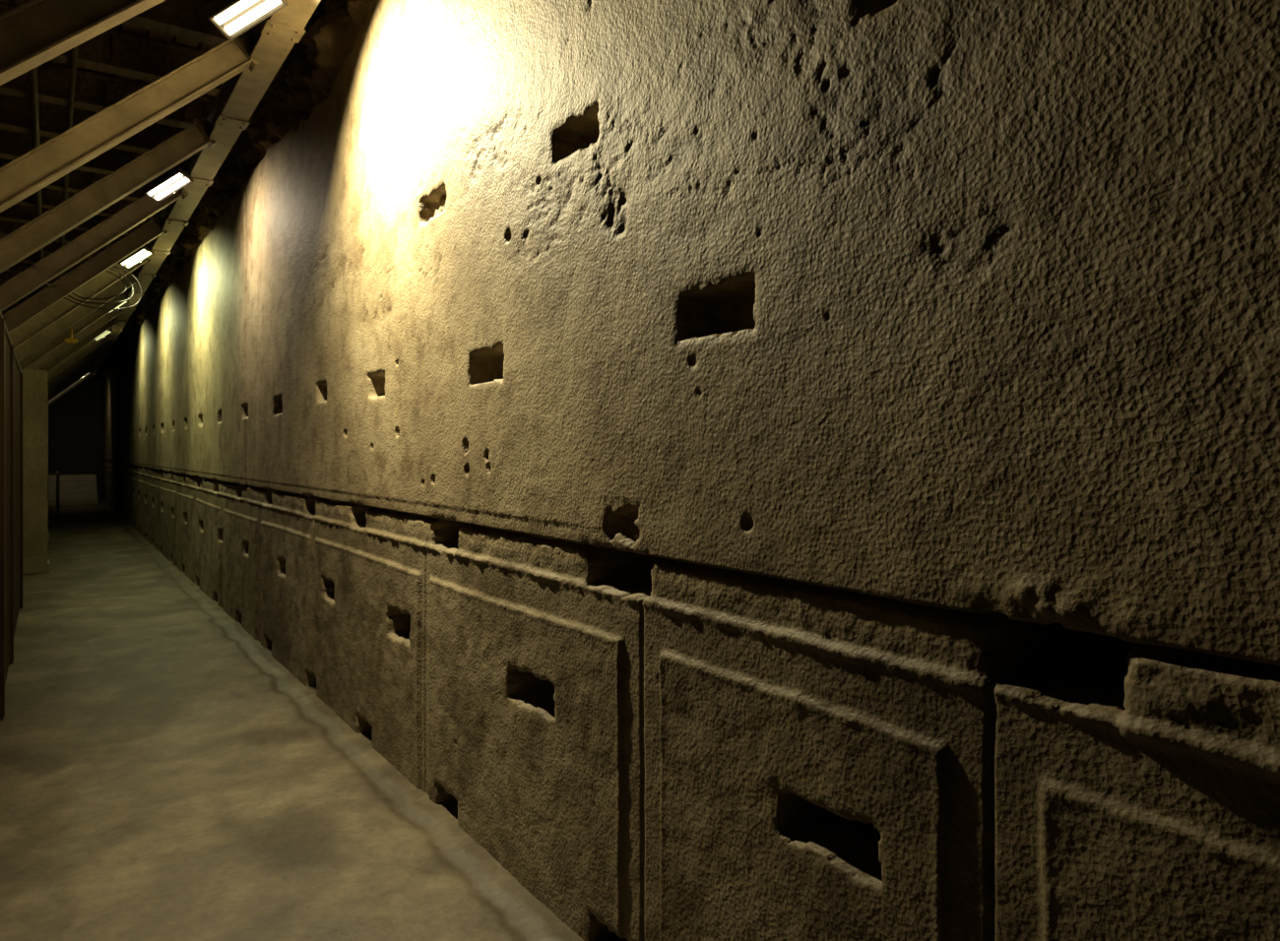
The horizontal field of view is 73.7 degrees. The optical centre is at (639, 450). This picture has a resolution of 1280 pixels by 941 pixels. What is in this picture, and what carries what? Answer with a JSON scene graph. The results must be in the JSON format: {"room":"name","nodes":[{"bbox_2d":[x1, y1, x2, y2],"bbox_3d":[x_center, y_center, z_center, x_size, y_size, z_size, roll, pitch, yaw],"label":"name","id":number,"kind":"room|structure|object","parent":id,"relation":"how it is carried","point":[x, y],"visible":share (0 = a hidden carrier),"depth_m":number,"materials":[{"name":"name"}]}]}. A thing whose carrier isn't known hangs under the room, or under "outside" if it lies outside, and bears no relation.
{"room":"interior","nodes":[
{"label":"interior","id":0,"kind":"room"},
{"bbox_2d":[4,304,16,310],"bbox_3d":[-12.712,-3.045,17.835,3.100,0.270,0.160,0,0,-35],"label":"joist","id":1,"kind":"object","parent":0,"point":[14,305],"depth_m":17.63,"materials":[{"name":"brown wood"}]},
{"bbox_2d":[13,298,27,305],"bbox_3d":[-12.171,-3.045,17.054,3.100,0.270,0.160,0,0,-35],"label":"joist","id":2,"kind":"object","parent":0,"point":[23,299],"depth_m":16.95,"materials":[{"name":"brown wood"}]},
{"bbox_2d":[0,280,48,292],"bbox_3d":[-11.090,-3.045,15.492,3.100,0.270,0.160,0,0,-35],"label":"joist","id":3,"kind":"object","parent":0,"point":[1,282],"depth_m":15.51,"materials":[{"name":"brown wood"}]},
{"bbox_2d":[0,271,58,284],"bbox_3d":[-10.549,-3.045,14.711,3.100,0.270,0.160,0,0,-35],"label":"joist","id":4,"kind":"object","parent":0,"point":[5,276],"depth_m":14.56,"materials":[{"name":"brown wood"}]},
{"bbox_2d":[23,291,37,298],"bbox_3d":[-11.631,-3.045,16.273,3.100,0.270,0.160,0,0,-35],"label":"joist","id":5,"kind":"object","parent":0,"point":[33,292],"depth_m":16.27,"materials":[{"name":"brown wood"}]},
{"bbox_2d":[4,261,70,276],"bbox_3d":[-10.008,-3.045,13.930,3.100,0.270,0.160,0,0,-35],"label":"joist","id":6,"kind":"object","parent":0,"point":[20,267],"depth_m":13.86,"materials":[{"name":"brown wood"}]},
{"bbox_2d":[24,0,78,290],"bbox_3d":[-9.001,-2.850,12.317,1.118,0.100,35.500,0,0,-35],"label":"beam","id":7,"kind":"structure","parent":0,"point":[32,74],"depth_m":7.15,"materials":[{"name":"brown wood"}]},
{"bbox_2d":[0,0,216,98],"bbox_3d":[-8.830,-3.210,12.435,3.315,0.055,35.480,0,0,-35],"label":"decking","id":8,"kind":"object","parent":7,"relation":"on","point":[126,29],"visible":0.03,"depth_m":6.65,"materials":[{"name":"brown wood"}]},
{"bbox_2d":[176,127,186,168],"bbox_3d":[-4.313,-2.800,8.021,0.160,0.800,0.160,0,0,-35],"label":"hanger","id":9,"kind":"object","parent":8,"relation":"hanging from","point":[181,164],"visible":0.02,"depth_m":7.98,"materials":[{"name":"metal"}]},
{"bbox_2d":[0,235,107,257],"bbox_3d":[-8.927,-3.045,12.368,3.100,0.270,0.160,0,0,-35],"label":"joist","id":10,"kind":"object","parent":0,"point":[51,247],"depth_m":12.57,"materials":[{"name":"brown wood"}]},
{"bbox_2d":[19,252,90,266],"bbox_3d":[-9.468,-3.045,13.149,3.100,0.270,0.160,0,0,-35],"label":"joist","id":11,"kind":"object","parent":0,"point":[33,258],"depth_m":13.21,"materials":[{"name":"brown wood"}]},
{"bbox_2d":[0,219,126,248],"bbox_3d":[-8.386,-3.045,11.587,3.100,0.270,0.160,0,0,-35],"label":"joist","id":12,"kind":"object","parent":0,"point":[7,227],"depth_m":11.60,"materials":[{"name":"brown wood"}]},
{"bbox_2d":[64,327,78,343],"bbox_3d":[-7.853,-1.597,11.782,0.160,0.214,0.114,0,0,-35],"label":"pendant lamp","id":13,"kind":"object","parent":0,"point":[71,340],"visible":1,"depth_m":11.77,"materials":[{"name":"plastic"}]},
{"bbox_2d":[0,128,142,174],"bbox_3d":[-6.223,-3.045,8.462,3.100,0.270,0.160,0,0,-35],"label":"joist","id":14,"kind":"object","parent":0,"point":[13,144],"depth_m":8.75,"materials":[{"name":"brown wood"}]},
{"bbox_2d":[0,157,144,200],"bbox_3d":[-6.764,-3.045,9.243,3.100,0.270,0.160,0,0,-35],"label":"joist","id":15,"kind":"object","parent":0,"point":[79,180],"depth_m":9.57,"materials":[{"name":"brown wood"}]},
{"bbox_2d":[0,204,145,235],"bbox_3d":[-7.845,-3.045,10.806,3.100,0.270,0.160,0,0,-35],"label":"joist","id":16,"kind":"object","parent":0,"point":[16,213],"depth_m":10.85,"materials":[{"name":"brown wood"}]},
{"bbox_2d":[48,364,103,500],"bbox_3d":[-19.160,-0.750,27.237,3.900,4.900,0.200,0,0,-35],"label":"wall","id":17,"kind":"structure","parent":0,"point":[75,419],"depth_m":27.74,"materials":[{"name":"concrete"}]},
{"bbox_2d":[15,188,163,221],"bbox_3d":[-7.305,-3.045,10.025,3.100,0.270,0.160,0,0,-35],"label":"joist","id":18,"kind":"object","parent":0,"point":[50,198],"depth_m":10.23,"materials":[{"name":"brown wood"}]},
{"bbox_2d":[0,93,187,160],"bbox_3d":[-5.682,-3.045,7.681,3.100,0.270,0.160,0,0,-35],"label":"joist","id":19,"kind":"object","parent":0,"point":[15,111],"depth_m":7.86,"materials":[{"name":"brown wood"}]},
{"bbox_2d":[0,63,215,128],"bbox_3d":[-5.142,-3.045,6.900,3.100,0.270,0.160,0,0,-35],"label":"joist","id":20,"kind":"object","parent":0,"point":[94,92],"depth_m":7.21,"materials":[{"name":"brown wood"}]},
{"bbox_2d":[10,0,205,96],"bbox_3d":[-8.914,-3.310,12.437,3.900,0.100,36.000,0,0,-35],"label":"ceiling","id":21,"kind":"structure","parent":0,"point":[12,1],"depth_m":6.72,"materials":[{"name":"concrete"}]},
{"bbox_2d":[0,2,222,95],"bbox_3d":[-4.601,-3.045,6.119,3.100,0.270,0.160,0,0,-35],"label":"joist","id":22,"kind":"object","parent":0,"point":[111,51],"depth_m":6.56,"materials":[{"name":"brown wood"}]},
{"bbox_2d":[122,0,227,46],"bbox_3d":[-4.060,-3.045,5.338,3.100,0.270,0.160,0,0,-35],"label":"joist","id":23,"kind":"object","parent":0,"point":[184,19],"depth_m":5.93,"materials":[{"name":"brown wood"}]},
{"bbox_2d":[0,499,583,940],"bbox_3d":[-8.855,1.596,12.405,3.360,0.029,35.680,0,0,-35],"label":"floor","id":24,"kind":"structure","parent":0,"point":[164,777],"depth_m":3.92,"materials":[{"name":"concrete"}]},
{"bbox_2d":[0,309,22,717],"bbox_3d":[-2.588,0.386,3.256,0.110,2.408,13.300,0,0,-35],"label":"wooden screen","id":25,"kind":"object","parent":24,"relation":"on","point":[11,375],"visible":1,"depth_m":6.39,"materials":[{"name":"brown wood"}]},
{"bbox_2d":[21,369,49,574],"bbox_3d":[-8.117,0.270,11.286,0.500,2.660,0.540,0,0,-35],"label":"concrete pillar","id":26,"kind":"structure","parent":24,"relation":"on","point":[34,382],"depth_m":11.13,"materials":[{"name":"concrete"}]},
{"bbox_2d":[47,391,49,541],"bbox_3d":[-10.736,0.270,15.068,0.500,2.660,0.540,0,0,-35],"label":"concrete pillar","id":27,"kind":"structure","parent":24,"relation":"on","point":[47,392],"depth_m":15.01,"materials":[{"name":"grey concrete"}]},
{"bbox_2d":[48,473,98,506],"bbox_3d":[-17.588,1.175,26.197,1.500,0.850,2.700,0,0,-35],"label":"stone steps","id":28,"kind":"structure","parent":24,"relation":"on","point":[74,489],"depth_m":25.67,"materials":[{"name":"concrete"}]},
{"bbox_2d":[100,0,1279,940],"bbox_3d":[-7.478,-0.712,13.426,0.416,4.864,35.790,0,0,-35],"label":"wall","id":29,"kind":"structure","parent":0,"point":[760,470],"depth_m":2.08,"materials":[{"name":"stone"}]},
{"bbox_3d":[-9.054,-1.200,12.341,0.120,0.140,35.500,0,0,-35],"label":"beam","id":30,"kind":"structure","parent":0,"visible":0},
{"bbox_2d":[48,377,87,405],"bbox_3d":[-17.595,-1.718,25.900,1.484,1.342,0.120,0,0,-35],"label":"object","id":31,"kind":"object","parent":30,"relation":"on","point":[84,379],"visible":0.2,"depth_m":25.97,"materials":[{"name":"paint"}]},
{"bbox_2d":[48,375,89,403],"bbox_3d":[-16.724,-1.718,24.642,1.484,1.342,0.120,0,0,-35],"label":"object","id":32,"kind":"object","parent":30,"relation":"on","point":[79,380],"visible":0.18,"depth_m":24.68,"materials":[{"name":"paint"}]},
{"bbox_2d":[48,369,92,400],"bbox_3d":[-15.854,-1.718,23.384,1.484,1.342,0.120,0,0,-35],"label":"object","id":33,"kind":"object","parent":30,"relation":"on","point":[88,371],"visible":0.16,"depth_m":23.46,"materials":[{"name":"paint"}]},
{"bbox_2d":[48,364,94,397],"bbox_3d":[-14.983,-1.718,22.126,1.484,1.342,0.120,0,0,-35],"label":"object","id":34,"kind":"structure","parent":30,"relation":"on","point":[91,366],"depth_m":22.20,"materials":[{"name":"paint"}]},
{"bbox_2d":[48,358,97,394],"bbox_3d":[-14.112,-1.718,20.868,1.484,1.342,0.120,0,0,-35],"label":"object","id":35,"kind":"structure","parent":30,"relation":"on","point":[94,360],"depth_m":20.95,"materials":[{"name":"paint"}]},
{"bbox_2d":[47,352,100,391],"bbox_3d":[-13.241,-1.718,19.610,1.484,1.342,0.120,0,0,-35],"label":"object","id":36,"kind":"structure","parent":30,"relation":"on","point":[92,358],"depth_m":19.68,"materials":[{"name":"paint"}]},
{"bbox_2d":[25,306,124,370],"bbox_3d":[-8.887,-1.718,13.320,1.484,1.342,0.120,0,0,-35],"label":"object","id":37,"kind":"structure","parent":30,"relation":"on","point":[45,359],"depth_m":13.33,"materials":[{"name":"paint"}]},
{"bbox_2d":[18,288,131,369],"bbox_3d":[-8.016,-1.718,12.062,1.484,1.342,0.120,0,0,-35],"label":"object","id":38,"kind":"structure","parent":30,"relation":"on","point":[96,314],"depth_m":12.04,"materials":[{"name":"paint"}]},
{"bbox_2d":[47,345,103,387],"bbox_3d":[-12.370,-1.718,18.352,1.484,1.342,0.120,0,0,-35],"label":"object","id":39,"kind":"structure","parent":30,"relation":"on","point":[98,350],"depth_m":18.42,"materials":[{"name":"paint"}]},
{"bbox_2d":[47,337,107,383],"bbox_3d":[-11.499,-1.718,17.094,1.484,1.342,0.120,0,0,-35],"label":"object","id":40,"kind":"structure","parent":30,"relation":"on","point":[99,344],"depth_m":17.16,"materials":[{"name":"paint"}]},
{"bbox_2d":[14,269,140,361],"bbox_3d":[-7.145,-1.718,10.804,1.484,1.342,0.120,0,0,-35],"label":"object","id":41,"kind":"structure","parent":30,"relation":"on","point":[81,312],"depth_m":10.75,"materials":[{"name":"paint"}]},
{"bbox_2d":[38,317,118,371],"bbox_3d":[-9.758,-1.718,14.578,1.484,1.342,0.120,0,0,-35],"label":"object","id":42,"kind":"structure","parent":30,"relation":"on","point":[105,327],"depth_m":14.63,"materials":[{"name":"paint"}]},
{"bbox_2d":[47,327,112,377],"bbox_3d":[-10.628,-1.718,15.836,1.484,1.342,0.120,0,0,-35],"label":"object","id":43,"kind":"structure","parent":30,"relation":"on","point":[93,343],"depth_m":15.85,"materials":[{"name":"paint"}]},
{"bbox_2d":[8,244,152,349],"bbox_3d":[-6.274,-1.718,9.546,1.484,1.342,0.120,0,0,-35],"label":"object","id":44,"kind":"structure","parent":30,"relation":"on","point":[40,322],"depth_m":9.44,"materials":[{"name":"paint"}]},
{"bbox_2d":[0,0,165,85],"bbox_3d":[-1.823,-1.718,3.116,1.484,1.342,0.120,0,0,-35],"label":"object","id":45,"kind":"structure","parent":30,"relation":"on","point":[33,32],"depth_m":2.94,"materials":[{"name":"paint"}]},
{"bbox_2d":[2,214,167,333],"bbox_3d":[-5.403,-1.718,8.288,1.484,1.342,0.120,0,0,-35],"label":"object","id":46,"kind":"structure","parent":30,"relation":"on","point":[46,297],"depth_m":8.26,"materials":[{"name":"paint"}]},
{"bbox_2d":[0,189,188,312],"bbox_3d":[-4.532,-1.718,7.030,1.484,1.342,0.120,0,0,-35],"label":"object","id":47,"kind":"structure","parent":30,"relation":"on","point":[67,256],"depth_m":6.96,"materials":[{"name":"paint"}]},
{"bbox_2d":[32,264,142,310],"bbox_3d":[-5.541,-1.736,8.043,0.769,0.586,3.055,0,0,-16],"label":"cable coil","id":48,"kind":"object","parent":47,"relation":"attached to","point":[33,266],"visible":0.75,"depth_m":9.28,"materials":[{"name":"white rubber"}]},
{"bbox_2d":[0,117,215,273],"bbox_3d":[-3.662,-1.718,5.772,1.484,1.342,0.120,0,0,-35],"label":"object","id":49,"kind":"structure","parent":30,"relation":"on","point":[32,236],"depth_m":5.76,"materials":[{"name":"paint"}]},
{"bbox_2d":[0,30,258,212],"bbox_3d":[-2.791,-1.718,4.514,1.484,1.342,0.120,0,0,-35],"label":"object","id":50,"kind":"structure","parent":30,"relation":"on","point":[54,159],"depth_m":4.51,"materials":[{"name":"paint"}]},
{"bbox_3d":[0.810,-2.800,0.622,0.160,0.800,0.160,0,0,-35],"label":"hanger","id":51,"kind":"object","parent":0,"visible":0},
{"bbox_2d":[84,0,320,383],"bbox_3d":[-7.870,-2.310,13.160,0.190,0.204,35.500,0,0,-35],"label":"beam","id":52,"kind":"structure","parent":51,"relation":"hanging from","point":[275,36],"depth_m":5.80,"materials":[{"name":"paint"}]},
{"bbox_2d":[93,328,113,341],"bbox_3d":[-9.896,-2.172,15.666,0.343,0.316,0.181,0,0,2],"label":"floodlight","id":53,"kind":"object","parent":52,"relation":"hanging from","point":[106,333],"visible":0.44,"depth_m":15.69,"materials":[{"name":"metal"}]},
{"bbox_2d":[108,300,128,314],"bbox_3d":[-7.676,-2.172,12.460,0.343,0.316,0.181,0,0,2],"label":"floodlight","id":54,"kind":"object","parent":52,"relation":"hanging from","point":[127,301],"visible":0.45,"depth_m":12.52,"materials":[{"name":"metal"}]},
{"bbox_2d":[118,245,154,269],"bbox_3d":[-5.570,-2.172,9.417,0.343,0.316,0.181,0,0,2],"label":"floodlight","id":55,"kind":"object","parent":52,"relation":"hanging from","point":[145,252],"visible":0.77,"depth_m":9.43,"materials":[{"name":"metal"}]},
{"bbox_2d":[141,165,192,202],"bbox_3d":[-3.800,-2.172,6.860,0.343,0.316,0.181,0,0,2],"label":"floodlight","id":56,"kind":"object","parent":52,"relation":"hanging from","point":[176,178],"visible":0.85,"depth_m":6.81,"materials":[{"name":"metal"}]},
{"bbox_2d":[203,0,287,41],"bbox_3d":[-1.899,-2.172,4.114,0.343,0.316,0.181,0,0,2],"label":"floodlight","id":57,"kind":"object","parent":52,"relation":"hanging from","point":[232,18],"visible":1,"depth_m":4.13,"materials":[{"name":"metal"}]}
]}

